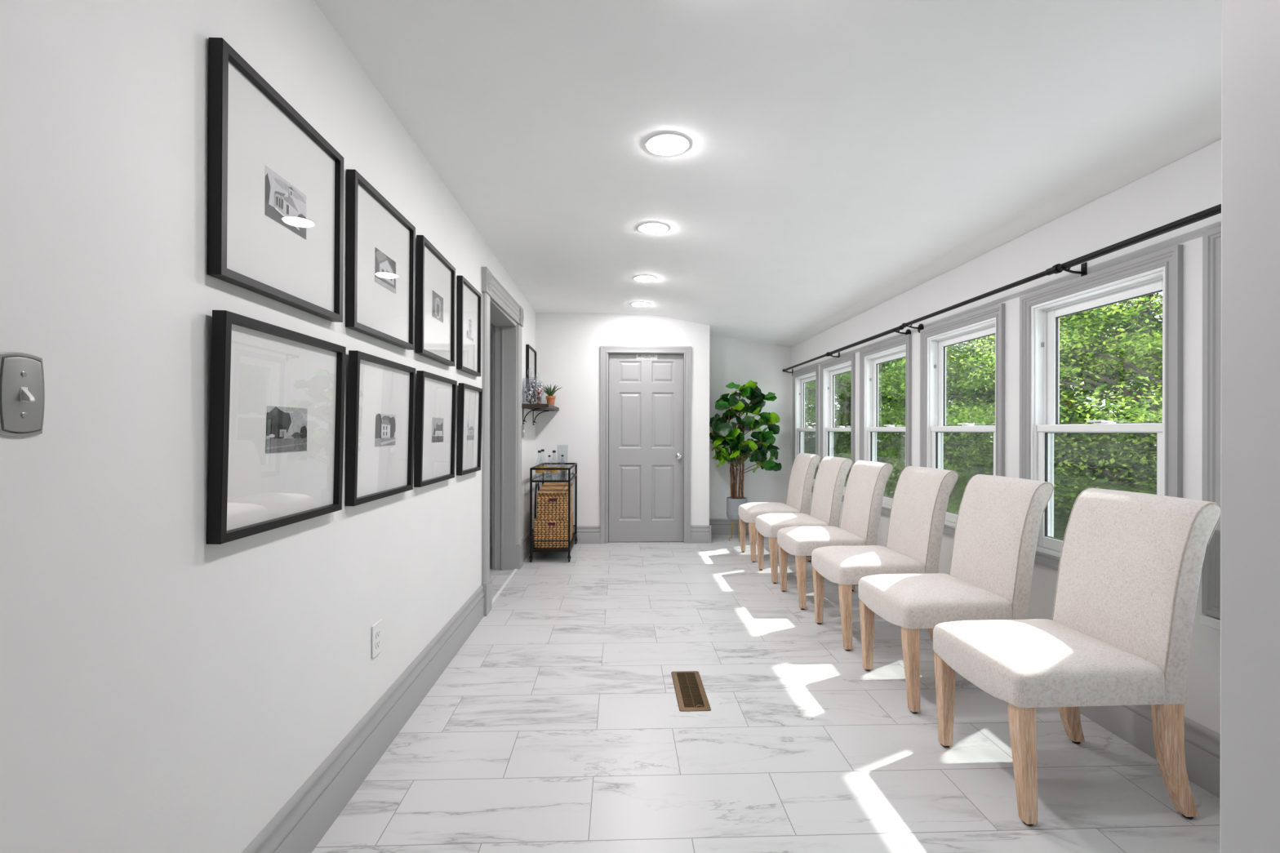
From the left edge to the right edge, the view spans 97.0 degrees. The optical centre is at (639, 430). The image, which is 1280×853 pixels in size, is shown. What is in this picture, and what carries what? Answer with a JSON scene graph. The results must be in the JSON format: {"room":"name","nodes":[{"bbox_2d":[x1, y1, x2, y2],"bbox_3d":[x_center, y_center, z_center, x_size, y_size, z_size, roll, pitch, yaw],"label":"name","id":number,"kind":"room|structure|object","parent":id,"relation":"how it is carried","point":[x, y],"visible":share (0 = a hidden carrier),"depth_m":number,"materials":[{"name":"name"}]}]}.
{"room":"waiting room","nodes":[
{"label":"waiting room","id":0,"kind":"room"},
{"bbox_2d":[0,0,535,852],"bbox_3d":[-1.029,-0.041,1.653,0.180,2.450,8.780,0,0,-2],"label":"wall","id":1,"kind":"structure","parent":0,"point":[163,689],"depth_m":1.09,"materials":[{"name":"paint"}]},
{"bbox_2d":[0,351,44,436],"bbox_3d":[-0.899,-0.053,0.828,0.019,0.123,0.068,0,0,-2],"label":"light switch","id":2,"kind":"object","parent":1,"relation":"attached to","point":[22,386],"visible":1,"depth_m":0.82,"materials":[{"name":"silver metal"}]},
{"bbox_2d":[207,37,343,322],"bbox_3d":[-0.914,-0.585,1.469,0.030,0.505,0.529,0,0,-2],"label":"picture frame","id":3,"kind":"object","parent":1,"relation":"attached to","point":[275,184],"visible":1,"depth_m":1.40,"materials":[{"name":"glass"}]},
{"bbox_2d":[265,164,306,239],"bbox_3d":[-0.915,-0.587,1.468,0.002,0.121,0.180,0,0,-2],"label":"print","id":4,"kind":"object","parent":3,"relation":"attached to","point":[285,204],"depth_m":1.46},
{"bbox_2d":[206,310,346,544],"bbox_3d":[-0.912,-0.007,1.469,0.029,0.499,0.529,1,0,-2],"label":"picture frame","id":5,"kind":"object","parent":1,"relation":"attached to","point":[275,460],"visible":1,"depth_m":1.39,"materials":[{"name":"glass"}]},
{"bbox_2d":[265,405,307,453],"bbox_3d":[-0.913,-0.003,1.468,0.002,0.116,0.180,1,0,-2],"label":"print","id":6,"kind":"object","parent":5,"relation":"attached to","point":[286,427],"depth_m":1.46},
{"bbox_2d":[371,619,382,658],"bbox_3d":[-0.951,0.754,2.049,0.008,0.116,0.078,0,0,-2],"label":"wall outlet","id":7,"kind":"object","parent":1,"relation":"attached to","point":[376,629],"visible":1,"depth_m":2.04,"materials":[{"name":"white plastic"}]},
{"bbox_2d":[375,628,380,638],"bbox_3d":[-0.949,0.735,2.049,0.003,0.027,0.034,0,0,-2],"label":"socket","id":8,"kind":"object","parent":7,"relation":"attached to","point":[377,630],"depth_m":2.05,"materials":[{"name":"white plastic"}]},
{"bbox_2d":[375,639,380,648],"bbox_3d":[-0.949,0.773,2.049,0.003,0.027,0.034,0,0,-2],"label":"socket","id":9,"kind":"object","parent":7,"relation":"attached to","point":[377,641],"depth_m":2.05,"materials":[{"name":"white plastic"}]},
{"bbox_2d":[345,168,415,350],"bbox_3d":[-0.934,-0.585,2.071,0.030,0.505,0.518,0,0,-1],"label":"picture frame","id":10,"kind":"object","parent":1,"relation":"attached to","point":[380,263],"visible":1,"depth_m":2.02,"materials":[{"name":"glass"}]},
{"bbox_2d":[374,247,395,293],"bbox_3d":[-0.936,-0.587,2.084,0.002,0.121,0.181,1,0,-1],"label":"print","id":11,"kind":"object","parent":10,"relation":"attached to","point":[384,267],"depth_m":2.08},
{"bbox_2d":[345,350,415,506],"bbox_3d":[-0.934,-0.007,2.071,0.029,0.499,0.518,1,0,-2],"label":"picture frame","id":12,"kind":"object","parent":1,"relation":"attached to","point":[380,407],"visible":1,"depth_m":2.02,"materials":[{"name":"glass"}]},
{"bbox_2d":[374,413,395,446],"bbox_3d":[-0.936,-0.003,2.084,0.001,0.116,0.181,1,0,-2],"label":"print","id":13,"kind":"object","parent":12,"relation":"attached to","point":[384,423],"depth_m":2.08},
{"bbox_2d":[241,526,533,852],"bbox_3d":[-0.930,1.085,1.597,0.020,0.200,8.660,0,0,-2],"label":"baseboard","id":14,"kind":"structure","parent":1,"relation":"attached to","point":[304,820],"depth_m":1.90,"materials":[{"name":"grey wood"}]},
{"bbox_2d":[415,235,455,366],"bbox_3d":[-0.956,-0.585,2.671,0.030,0.505,0.502,0,0,-3],"label":"picture frame","id":15,"kind":"object","parent":1,"relation":"attached to","point":[435,314],"visible":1,"depth_m":2.63,"materials":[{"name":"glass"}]},
{"bbox_2d":[431,290,443,323],"bbox_3d":[-0.958,-0.587,2.684,0.002,0.121,0.170,0,0,-3],"label":"print","id":16,"kind":"object","parent":15,"relation":"attached to","point":[437,301],"depth_m":2.68},
{"bbox_2d":[413,370,457,487],"bbox_3d":[-0.956,-0.007,2.671,0.029,0.499,0.502,1,0,-2],"label":"picture frame","id":17,"kind":"object","parent":1,"relation":"attached to","point":[436,395],"visible":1,"depth_m":2.63,"materials":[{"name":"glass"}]},
{"bbox_2d":[431,417,444,442],"bbox_3d":[-0.958,-0.003,2.684,0.001,0.116,0.170,1,0,-2],"label":"print","id":18,"kind":"object","parent":17,"relation":"attached to","point":[437,423],"depth_m":2.67},
{"bbox_2d":[456,275,481,376],"bbox_3d":[-0.981,-0.585,3.263,0.029,0.505,0.423,0,0,-2],"label":"picture frame","id":19,"kind":"object","parent":1,"relation":"attached to","point":[468,340],"visible":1,"depth_m":3.24,"materials":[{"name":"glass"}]},
{"bbox_2d":[466,315,473,341],"bbox_3d":[-0.983,-0.587,3.275,0.001,0.121,0.157,1,0,-2],"label":"print","id":20,"kind":"object","parent":19,"relation":"attached to","point":[469,323],"depth_m":3.27},
{"bbox_2d":[456,382,482,475],"bbox_3d":[-0.978,-0.008,3.263,0.029,0.499,0.423,1,0,-2],"label":"picture frame","id":21,"kind":"object","parent":1,"relation":"attached to","point":[469,397],"visible":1,"depth_m":3.24,"materials":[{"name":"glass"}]},
{"bbox_2d":[466,419,474,439],"bbox_3d":[-0.980,-0.003,3.275,0.001,0.116,0.157,1,0,-2],"label":"print","id":22,"kind":"object","parent":21,"relation":"attached to","point":[470,424],"depth_m":3.27},
{"bbox_2d":[481,266,524,616],"bbox_3d":[-1.114,0.057,4.289,0.245,2.255,1.385,0,0,-2],"label":"door frame","id":23,"kind":"structure","parent":1,"relation":"in","point":[498,304],"depth_m":4.81,"materials":[{"name":"grey wood"}]},
{"bbox_2d":[521,425,524,437],"bbox_3d":[-1.055,0.006,5.130,0.024,0.118,0.109,0,0,-2],"label":"light switch","id":24,"kind":"object","parent":1,"relation":"attached to","point":[522,426],"visible":0.94,"depth_m":5.11,"materials":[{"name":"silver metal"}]},
{"bbox_2d":[525,344,536,388],"bbox_3d":[-1.067,-0.613,5.559,0.029,0.395,0.490,0,0,-2],"label":"picture frame","id":25,"kind":"object","parent":1,"relation":"attached to","point":[531,353],"visible":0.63,"depth_m":5.53,"materials":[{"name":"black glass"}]},
{"bbox_2d":[521,404,559,425],"bbox_3d":[-0.960,-0.148,5.478,0.259,0.185,0.880,0,0,-2],"label":"wall shelf","id":26,"kind":"object","parent":1,"relation":"attached to","point":[546,407],"visible":0.94,"depth_m":5.15,"materials":[{"name":"brown wood"}]},
{"bbox_2d":[522,377,537,404],"bbox_3d":[-1.005,-0.407,5.157,0.128,0.332,0.128,0,0,-2],"label":"glass jar","id":27,"kind":"object","parent":26,"relation":"on","point":[526,377],"visible":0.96,"depth_m":5.15,"materials":[{"name":"clear glass"}]},
{"bbox_2d":[524,383,535,404],"bbox_3d":[-1.002,-0.340,5.156,0.106,0.185,0.109,0,0,-2],"label":"candy","id":28,"kind":"object","parent":27,"relation":"in","point":[528,385],"visible":1,"depth_m":5.14,"materials":[{"name":"food"}]},
{"bbox_2d":[541,383,560,405],"bbox_3d":[-0.911,-0.359,5.774,0.235,0.236,0.224,0,0,-2],"label":"aloe","id":29,"kind":"object","parent":26,"relation":"on","point":[550,399],"visible":0.94,"depth_m":5.74,"materials":[{"name":"plant"}]},
{"bbox_2d":[546,395,555,405],"bbox_3d":[-0.910,-0.297,5.770,0.102,0.112,0.102,0,0,-2],"label":"pot","id":30,"kind":"object","parent":26,"relation":"on","point":[550,399],"depth_m":5.74,"materials":[{"name":"ceramic"}]},
{"bbox_3d":[-0.949,-0.392,5.279,0.124,0.303,0.124,0,0,-2],"label":"glass jar","id":31,"kind":"object","parent":26,"relation":"on","visible":0},
{"bbox_2d":[533,386,543,396],"bbox_3d":[-0.948,-0.367,5.277,0.093,0.101,0.087,0,0,-2],"label":"candy","id":32,"kind":"object","parent":31,"relation":"in","point":[538,390],"visible":0.97,"depth_m":5.25,"materials":[{"name":"food"}]},
{"bbox_3d":[-1.000,-0.387,5.437,0.114,0.292,0.114,0,0,-2],"label":"glass jar","id":33,"kind":"object","parent":26,"relation":"on","visible":0},
{"bbox_2d":[532,386,540,404],"bbox_3d":[-1.001,-0.341,5.436,0.085,0.188,0.102,0,0,-43],"label":"candy","id":34,"kind":"object","parent":33,"relation":"in","point":[537,398],"visible":0.34,"depth_m":5.42,"materials":[{"name":"food"}]},
{"bbox_2d":[489,322,493,546],"bbox_3d":[-2.188,-0.068,4.272,1.942,2.500,3.100,0,0,-2],"label":"wall","id":35,"kind":"structure","parent":0,"point":[491,324],"depth_m":5.75,"materials":[{"name":"paint"}]},
{"bbox_2d":[535,312,709,525],"bbox_3d":[-0.189,-0.039,6.187,1.833,2.450,0.460,0,0,-2],"label":"wall","id":36,"kind":"structure","parent":0,"point":[568,344],"depth_m":5.94,"materials":[{"name":"paint"}]},
{"bbox_2d":[573,524,711,543],"bbox_3d":[-0.172,1.093,6.178,1.835,0.187,0.480,0,0,-2],"label":"baseboard","id":37,"kind":"structure","parent":36,"relation":"attached to","point":[700,534],"depth_m":5.94,"materials":[{"name":"grey wood"}]},
{"bbox_2d":[600,345,691,543],"bbox_3d":[0.058,0.149,6.014,0.952,2.076,0.145,0,0,-2],"label":"door","id":38,"kind":"structure","parent":36,"relation":"in","point":[645,404],"depth_m":6.02,"materials":[{"name":"grey wood"}]},
{"bbox_2d":[636,354,657,359],"bbox_3d":[0.072,-0.785,6.015,0.222,0.053,0.003,0,0,-2],"label":"door sign","id":39,"kind":"object","parent":38,"relation":"attached to","point":[638,356],"visible":1,"depth_m":6.01,"materials":[{"name":"silver metal"}]},
{"bbox_2d":[709,333,790,519],"bbox_3d":[1.228,-0.036,6.530,1.265,2.450,0.120,0,0,-2],"label":"wall","id":40,"kind":"structure","parent":0,"point":[736,361],"depth_m":6.47,"materials":[{"name":"paint"}]},
{"bbox_2d":[709,519,756,535],"bbox_3d":[1.228,1.098,6.460,0.987,0.182,0.020,0,0,-2],"label":"baseboard","id":41,"kind":"structure","parent":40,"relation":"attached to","point":[718,526],"depth_m":6.44,"materials":[{"name":"grey wood"}]},
{"bbox_2d":[311,534,1220,852],"bbox_3d":[-0.633,1.245,2.178,5.300,0.120,10.000,0,0,-2],"label":"floor","id":42,"kind":"structure","parent":0,"point":[557,725],"depth_m":2.12,"materials":[{"name":"tile"}]},
{"bbox_2d":[492,568,517,603],"bbox_3d":[-1.035,1.180,4.284,0.020,0.008,1.066,0,0,-2],"label":"threshold","id":43,"kind":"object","parent":42,"relation":"on","point":[494,598],"depth_m":4.29,"materials":[{"name":"plastic"}]},
{"bbox_2d":[528,462,577,562],"bbox_3d":[-0.824,0.760,5.505,0.372,0.850,0.855,0,0,-2],"label":"bar cart","id":44,"kind":"object","parent":42,"relation":"on","point":[555,477],"visible":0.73,"depth_m":5.09,"materials":[{"name":"black metal"}]},
{"bbox_2d":[535,450,543,479],"bbox_3d":[-0.918,0.314,5.170,0.075,0.265,0.075,0,0,-2],"label":"glass bottle","id":45,"kind":"object","parent":44,"relation":"on","point":[539,451],"visible":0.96,"depth_m":5.15,"materials":[{"name":"clear glass"}]},
{"bbox_2d":[538,448,546,478],"bbox_3d":[-0.917,0.311,5.330,0.077,0.270,0.077,0,0,-2],"label":"glass bottle","id":46,"kind":"object","parent":44,"relation":"on","point":[542,450],"visible":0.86,"depth_m":5.31,"materials":[{"name":"clear glass"}]},
{"bbox_2d":[533,511,573,548],"bbox_3d":[-0.822,0.943,5.434,0.315,0.260,0.570,0,0,-2],"label":"wicker basket","id":47,"kind":"object","parent":44,"relation":"on","point":[544,529],"visible":0.77,"depth_m":5.16,"materials":[{"name":"brown wicker"}]},
{"bbox_2d":[536,482,572,519],"bbox_3d":[-0.813,0.667,5.430,0.285,0.289,0.540,0,0,-2],"label":"wicker basket","id":48,"kind":"object","parent":47,"relation":"on","point":[552,503],"visible":0.97,"depth_m":5.17,"materials":[{"name":"brown wicker"}]},
{"bbox_2d":[532,533,574,549],"bbox_3d":[-0.824,1.079,5.494,0.330,0.012,0.798,0,0,-2],"label":"shelf","id":49,"kind":"object","parent":44,"relation":"attached to","point":[573,535],"depth_m":5.17,"materials":[{"name":"black metal"}]},
{"bbox_2d":[533,473,574,479],"bbox_3d":[-0.823,0.450,5.494,0.330,0.006,0.798,0,0,-2],"label":"glass shelf","id":50,"kind":"object","parent":44,"relation":"attached to","point":[555,476],"depth_m":5.45,"materials":[{"name":"clear glass"}]},
{"bbox_2d":[550,450,558,472],"bbox_3d":[-0.787,0.314,5.185,0.075,0.265,0.075,0,0,-2],"label":"glass bottle","id":51,"kind":"object","parent":44,"relation":"on","point":[553,451],"visible":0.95,"depth_m":5.16,"materials":[{"name":"clear glass"}]},
{"bbox_2d":[671,671,711,711],"bbox_3d":[0.228,1.183,2.587,0.136,0.008,0.390,0,0,-2],"label":"floor vent","id":52,"kind":"object","parent":42,"relation":"in","point":[691,695],"visible":1,"depth_m":2.56,"materials":[{"name":"brown metal"}]},
{"bbox_2d":[709,380,782,542],"bbox_3d":[1.142,0.325,6.136,0.804,1.730,0.538,0,0,-2],"label":"fiddle leaf fig","id":53,"kind":"object","parent":42,"relation":"on","point":[724,433],"visible":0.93,"depth_m":6.07,"materials":[{"name":"plant"}]},
{"bbox_2d":[726,496,746,520],"bbox_3d":[1.051,0.851,6.143,0.223,0.245,0.223,0,0,-2],"label":"pot","id":54,"kind":"object","parent":53,"relation":"attached to","point":[733,503],"depth_m":6.06,"materials":[{"name":"white ceramic"}]},
{"bbox_2d":[738,453,820,562],"bbox_3d":[1.302,0.703,5.340,0.661,0.973,0.458,0,0,-2],"label":"dining chair","id":55,"kind":"object","parent":42,"relation":"on","point":[805,464],"visible":0.82,"depth_m":5.18,"materials":[{"name":"fabric"}]},
{"bbox_2d":[755,456,852,583],"bbox_3d":[1.324,0.703,4.628,0.661,0.973,0.458,0,0,-2],"label":"dining chair","id":56,"kind":"object","parent":42,"relation":"on","point":[832,472],"visible":0.77,"depth_m":4.48,"materials":[{"name":"fabric"}]},
{"bbox_2d":[777,460,893,609],"bbox_3d":[1.355,0.703,3.988,0.661,0.973,0.458,0,0,-3],"label":"dining chair","id":57,"kind":"object","parent":42,"relation":"on","point":[867,480],"visible":0.83,"depth_m":3.84,"materials":[{"name":"fabric"}]},
{"bbox_2d":[811,466,958,651],"bbox_3d":[1.397,0.703,3.289,0.661,0.973,0.458,0,0,-3],"label":"dining chair","id":58,"kind":"object","parent":42,"relation":"on","point":[921,497],"visible":0.81,"depth_m":3.15,"materials":[{"name":"fabric"}]},
{"bbox_2d":[857,474,1053,713],"bbox_3d":[1.427,0.703,2.617,0.661,0.973,0.458,0,0,-4],"label":"dining chair","id":59,"kind":"object","parent":42,"relation":"on","point":[999,517],"visible":0.84,"depth_m":2.48,"materials":[{"name":"fabric"}]},
{"bbox_2d":[933,488,1220,826],"bbox_3d":[1.446,0.703,1.938,0.661,0.973,0.458,0,0,-3],"label":"dining chair","id":60,"kind":"object","parent":42,"relation":"on","point":[1119,632],"visible":0.99,"depth_m":1.79,"materials":[{"name":"fabric"}]},
{"bbox_2d":[314,0,1221,347],"bbox_3d":[0.445,-1.228,1.877,3.178,0.570,9.320,0,0,-2],"label":"ceiling","id":61,"kind":"structure","parent":0,"point":[842,157],"depth_m":2.10,"materials":[{"name":"paint"}]},
{"bbox_2d":[631,302,650,306],"bbox_3d":[0.006,-1.222,5.484,0.192,0.014,0.192,0,0,-2],"label":"recessed light","id":62,"kind":"object","parent":61,"relation":"in","point":[633,304],"visible":1,"depth_m":5.46,"materials":[{"name":"white plastic"}]},
{"bbox_2d":[632,302,648,306],"bbox_3d":[0.006,-1.221,5.484,0.159,0.014,0.159,0,0,-2],"label":"diffuser","id":63,"kind":"object","parent":62,"relation":"attached to","point":[638,304],"depth_m":5.46,"materials":[{"name":"white plastic"}]},
{"bbox_2d":[632,275,657,281],"bbox_3d":[0.040,-1.222,4.554,0.192,0.014,0.192,0,0,-2],"label":"recessed light","id":64,"kind":"object","parent":61,"relation":"in","point":[639,277],"visible":1,"depth_m":4.52,"materials":[{"name":"white plastic"}]},
{"bbox_2d":[637,222,669,234],"bbox_3d":[0.082,-1.222,3.425,0.192,0.014,0.192,0,0,-2],"label":"recessed light","id":65,"kind":"object","parent":61,"relation":"in","point":[651,228],"visible":1,"depth_m":3.40,"materials":[{"name":"white plastic"}]},
{"bbox_2d":[644,132,689,155],"bbox_3d":[0.118,-1.222,2.426,0.192,0.014,0.192,0,0,-2],"label":"recessed light","id":66,"kind":"object","parent":61,"relation":"in","point":[667,144],"visible":1,"depth_m":2.40,"materials":[{"name":"white plastic"}]},
{"bbox_2d":[648,135,686,155],"bbox_3d":[0.118,-1.221,2.426,0.159,0.014,0.159,0,0,-2],"label":"diffuser","id":67,"kind":"object","parent":66,"relation":"attached to","point":[658,144],"depth_m":2.41,"materials":[{"name":"white plastic"}]},
{"bbox_2d":[790,138,1221,734],"bbox_3d":[1.932,0.165,1.932,0.085,2.850,9.120,0,0,-2],"label":"wall","id":68,"kind":"structure","parent":0,"point":[1188,185],"depth_m":2.46,"materials":[{"name":"paint"}]},
{"bbox_2d":[792,364,818,492],"bbox_3d":[1.778,-0.014,5.952,0.112,1.284,0.794,0,0,-2],"label":"window","id":69,"kind":"structure","parent":68,"relation":"in","point":[801,377],"depth_m":6.23,"materials":[{"name":"grey"}]},
{"bbox_2d":[819,352,855,502],"bbox_3d":[1.810,-0.014,5.094,0.112,1.284,0.794,0,0,-2],"label":"window","id":70,"kind":"structure","parent":68,"relation":"in","point":[846,363],"depth_m":5.37,"materials":[{"name":"grey wood"}]},
{"bbox_2d":[782,324,911,376],"bbox_3d":[1.722,-0.664,5.114,0.104,0.088,2.721,0,0,-2],"label":"curtain rod","id":71,"kind":"object","parent":68,"relation":"attached to","point":[899,328],"visible":0.98,"depth_m":4.51,"materials":[{"name":"black metal"}]},
{"bbox_2d":[859,333,911,516],"bbox_3d":[1.843,-0.014,4.186,0.112,1.284,0.794,0,0,-2],"label":"window","id":72,"kind":"structure","parent":68,"relation":"in","point":[870,357],"depth_m":4.45,"materials":[{"name":"grey wood"}]},
{"bbox_2d":[920,302,1004,537],"bbox_3d":[1.877,-0.014,3.266,0.112,1.284,0.794,0,0,-2],"label":"window","id":73,"kind":"structure","parent":68,"relation":"in","point":[934,340],"depth_m":3.41,"materials":[{"name":"grey wood"}]},
{"bbox_2d":[901,204,1221,333],"bbox_3d":[1.822,-0.671,2.396,0.104,0.088,2.711,0,0,-2],"label":"curtain rod","id":74,"kind":"object","parent":68,"relation":"attached to","point":[1059,268],"visible":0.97,"depth_m":2.27,"materials":[{"name":"black metal"}]},
{"bbox_2d":[1019,244,1183,570],"bbox_3d":[1.911,-0.014,2.358,0.112,1.284,0.794,0,0,-2],"label":"window","id":75,"kind":"structure","parent":68,"relation":"in","point":[1041,311],"depth_m":2.42,"materials":[{"name":"grey wood"}]},
{"bbox_2d":[1079,704,1220,799],"bbox_3d":[1.812,1.090,3.720,0.020,0.200,5.502,0,0,-2],"label":"baseboard","id":76,"kind":"structure","parent":68,"relation":"attached to","point":[1132,724],"depth_m":1.95,"materials":[{"name":"grey wood"}]},
{"bbox_2d":[1200,226,1221,631],"bbox_3d":[1.937,-0.012,1.497,0.122,1.311,0.794,0,0,-2],"label":"window","id":77,"kind":"structure","parent":68,"relation":"in","point":[1211,239],"depth_m":1.86,"materials":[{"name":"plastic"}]},
{"bbox_2d":[1219,0,1279,852],"bbox_3d":[1.444,-0.061,0.904,0.968,2.500,0.100,0,0,-2],"label":"wall","id":78,"kind":"structure","parent":0,"point":[1250,809],"depth_m":0.89,"materials":[{"name":"paint"}]},
{"label":"outside","id":79,"kind":"structure","parent":0,"visible":0},
{"bbox_2d":[813,446,1132,539],"bbox_3d":[30.078,1.797,26.125,57.955,0.100,90.000,0,0,-2],"label":"lawn","id":80,"kind":"structure","parent":79,"point":[1056,535],"depth_m":11.05,"materials":[{"name":"green plant"}]},
{"bbox_2d":[804,387,839,453],"bbox_3d":[9.203,-4.878,36.178,11.301,14.200,11.503,0,0,-17],"label":"leafy tree","id":81,"kind":"object","parent":80,"relation":"on","point":[812,410],"visible":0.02,"depth_m":32.08,"materials":[{"name":"green plant"}]},
{"bbox_2d":[804,383,851,453],"bbox_3d":[6.435,-1.662,25.213,7.246,7.212,6.555,0,0,-37],"label":"leafy tree","id":82,"kind":"object","parent":80,"relation":"on","point":[811,388],"visible":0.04,"depth_m":24.62,"materials":[{"name":"green plant"}]},
{"bbox_2d":[804,391,851,453],"bbox_3d":[8.391,-3.003,29.601,10.144,10.097,9.177,0,0,-7],"label":"leafy tree","id":83,"kind":"object","parent":80,"relation":"on","point":[807,433],"visible":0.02,"depth_m":30.09,"materials":[{"name":"green plant"}]},
{"bbox_2d":[804,363,905,462],"bbox_3d":[8.828,-2.498,25.951,9.057,9.015,8.194,0,0,-30],"label":"leafy tree","id":84,"kind":"object","parent":80,"relation":"on","point":[841,413],"visible":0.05,"depth_m":24.88,"materials":[{"name":"green plant"}]},
{"bbox_2d":[804,360,946,477],"bbox_3d":[7.622,-1.996,21.367,7.970,7.933,7.211,0,0,-9],"label":"leafy tree","id":85,"kind":"object","parent":80,"relation":"on","point":[837,440],"visible":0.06,"depth_m":20.66,"materials":[{"name":"green plant"}]},
{"bbox_2d":[804,360,954,455],"bbox_3d":[11.520,-4.168,30.549,10.090,12.679,10.271,0,0,39],"label":"leafy tree","id":86,"kind":"object","parent":80,"relation":"on","point":[896,360],"visible":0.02,"depth_m":30.24,"materials":[{"name":"green plant"}]},
{"bbox_2d":[834,399,968,478],"bbox_3d":[8.602,0.416,18.716,4.199,3.218,5.420,0,0,24],"label":"leafy bush","id":87,"kind":"object","parent":80,"relation":"on","point":[879,405],"visible":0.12,"depth_m":18.07,"materials":[{"name":"green plant"}]},
{"bbox_2d":[833,392,979,497],"bbox_3d":[7.077,0.512,14.681,3.876,2.970,5.003,0,0,-5],"label":"leafy bush","id":88,"kind":"object","parent":80,"relation":"on","point":[891,452],"visible":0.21,"depth_m":14.89,"materials":[{"name":"green plant"}]},
{"bbox_2d":[834,343,994,485],"bbox_3d":[8.897,-1.657,16.702,6.555,7.212,7.246,0,0,6],"label":"leafy tree","id":89,"kind":"object","parent":80,"relation":"on","point":[883,388],"visible":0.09,"depth_m":16.28,"materials":[{"name":"green plant"}]},
{"bbox_2d":[834,342,995,464],"bbox_3d":[10.913,-2.325,20.814,8.695,8.655,7.866,0,0,-25],"label":"leafy tree","id":90,"kind":"object","parent":80,"relation":"on","point":[888,362],"visible":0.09,"depth_m":20.66,"materials":[{"name":"green plant"}]},
{"bbox_2d":[878,369,992,457],"bbox_3d":[16.560,-4.864,30.541,11.503,14.200,11.301,0,0,17],"label":"leafy tree","id":91,"kind":"object","parent":80,"relation":"on","point":[948,370],"visible":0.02,"depth_m":30.21,"materials":[{"name":"green plant"}]},
{"bbox_2d":[878,358,993,473],"bbox_3d":[13.131,-3.930,24.340,9.687,12.172,9.860,0,0,-15],"label":"leafy tree","id":92,"kind":"object","parent":80,"relation":"on","point":[962,401],"visible":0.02,"depth_m":23.82,"materials":[{"name":"green plant"}]},
{"bbox_2d":[885,402,1095,535],"bbox_3d":[6.152,0.708,9.941,4.169,2.475,3.230,0,0,-44],"label":"leafy bush","id":93,"kind":"object","parent":80,"relation":"on","point":[979,460],"visible":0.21,"depth_m":9.65,"materials":[{"name":"green plant"}]},
{"bbox_2d":[887,388,1144,517],"bbox_3d":[7.655,0.513,11.922,3.876,2.970,5.003,0,0,-29],"label":"leafy bush","id":94,"kind":"object","parent":80,"relation":"on","point":[902,462],"visible":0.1,"depth_m":12.32,"materials":[{"name":"green plant"}]},
{"bbox_2d":[878,297,1162,497],"bbox_3d":[8.689,-1.658,12.412,7.246,7.212,6.555,0,0,-2],"label":"leafy tree","id":95,"kind":"object","parent":80,"relation":"on","point":[950,361],"visible":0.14,"depth_m":12.32,"materials":[{"name":"green plant"}]},
{"bbox_2d":[900,311,1155,489],"bbox_3d":[13.694,-3.459,18.485,9.038,11.158,8.880,0,0,-24],"label":"leafy tree","id":96,"kind":"object","parent":80,"relation":"on","point":[1081,313],"visible":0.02,"depth_m":17.95,"materials":[{"name":"green plant"}]},
{"bbox_2d":[901,291,1162,492],"bbox_3d":[11.293,-2.493,15.803,8.194,9.015,9.057,0,0,-20],"label":"leafy tree","id":97,"kind":"object","parent":80,"relation":"on","point":[1157,295],"visible":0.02,"depth_m":14.84,"materials":[{"name":"green plant"}]},
{"bbox_2d":[944,293,1162,512],"bbox_3d":[8.268,-1.245,8.066,7.186,5.905,7.150,0,0,21],"label":"leafy tree","id":98,"kind":"object","parent":80,"relation":"on","point":[1137,369],"visible":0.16,"depth_m":8.23,"materials":[{"name":"green plant"}]},
{"bbox_2d":[946,297,1162,507],"bbox_3d":[11.897,-2.992,13.399,8.217,10.143,8.072,0,0,-32],"label":"leafy tree","id":99,"kind":"object","parent":80,"relation":"on","point":[968,392],"visible":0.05,"depth_m":13.23,"materials":[{"name":"green plant"}]},
{"bbox_2d":[953,300,1162,521],"bbox_3d":[9.698,-1.656,9.825,6.555,7.212,7.246,0,0,-39],"label":"leafy tree","id":100,"kind":"object","parent":80,"relation":"on","point":[1115,316],"visible":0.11,"depth_m":10.02,"materials":[{"name":"green plant"}]},
{"bbox_2d":[986,300,1162,468],"bbox_3d":[18.413,-4.390,20.605,10.682,13.186,10.494,0,0,19],"label":"leafy tree","id":101,"kind":"object","parent":80,"relation":"on","point":[1074,388],"visible":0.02,"depth_m":23.98,"materials":[{"name":"green plant"}]},
{"bbox_2d":[1053,386,1162,531],"bbox_3d":[7.716,0.612,7.745,3.553,2.723,4.586,0,0,-35],"label":"leafy bush","id":102,"kind":"object","parent":80,"relation":"on","point":[1084,477],"visible":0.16,"depth_m":8.31,"materials":[{"name":"green plant"}]},
{"bbox_2d":[1058,296,1162,479],"bbox_3d":[7.640,-1.247,5.301,7.150,5.905,7.186,0,0,-15],"label":"leafy tree","id":103,"kind":"object","parent":80,"relation":"on","point":[1153,399],"visible":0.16,"depth_m":6.60,"materials":[{"name":"green plant"}]},
{"bbox_2d":[1071,306,1159,417],"bbox_3d":[15.521,-3.455,13.225,8.880,11.158,9.038,0,0,-15],"label":"leafy tree","id":104,"kind":"object","parent":80,"relation":"on","point":[1101,307],"visible":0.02,"depth_m":15.54,"materials":[{"name":"green plant"}]},
{"bbox_2d":[1079,293,1162,481],"bbox_3d":[12.612,-2.991,9.593,8.072,10.143,8.217,0,0,-33],"label":"leafy tree","id":105,"kind":"object","parent":80,"relation":"on","point":[1126,326],"visible":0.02,"depth_m":11.06,"materials":[{"name":"green plant"}]},
{"bbox_2d":[1087,395,1162,494],"bbox_3d":[6.630,0.709,5.703,3.230,2.475,4.169,0,0,22],"label":"leafy bush","id":106,"kind":"object","parent":80,"relation":"on","point":[1137,490],"visible":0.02,"depth_m":7.10,"materials":[{"name":"green plant"}]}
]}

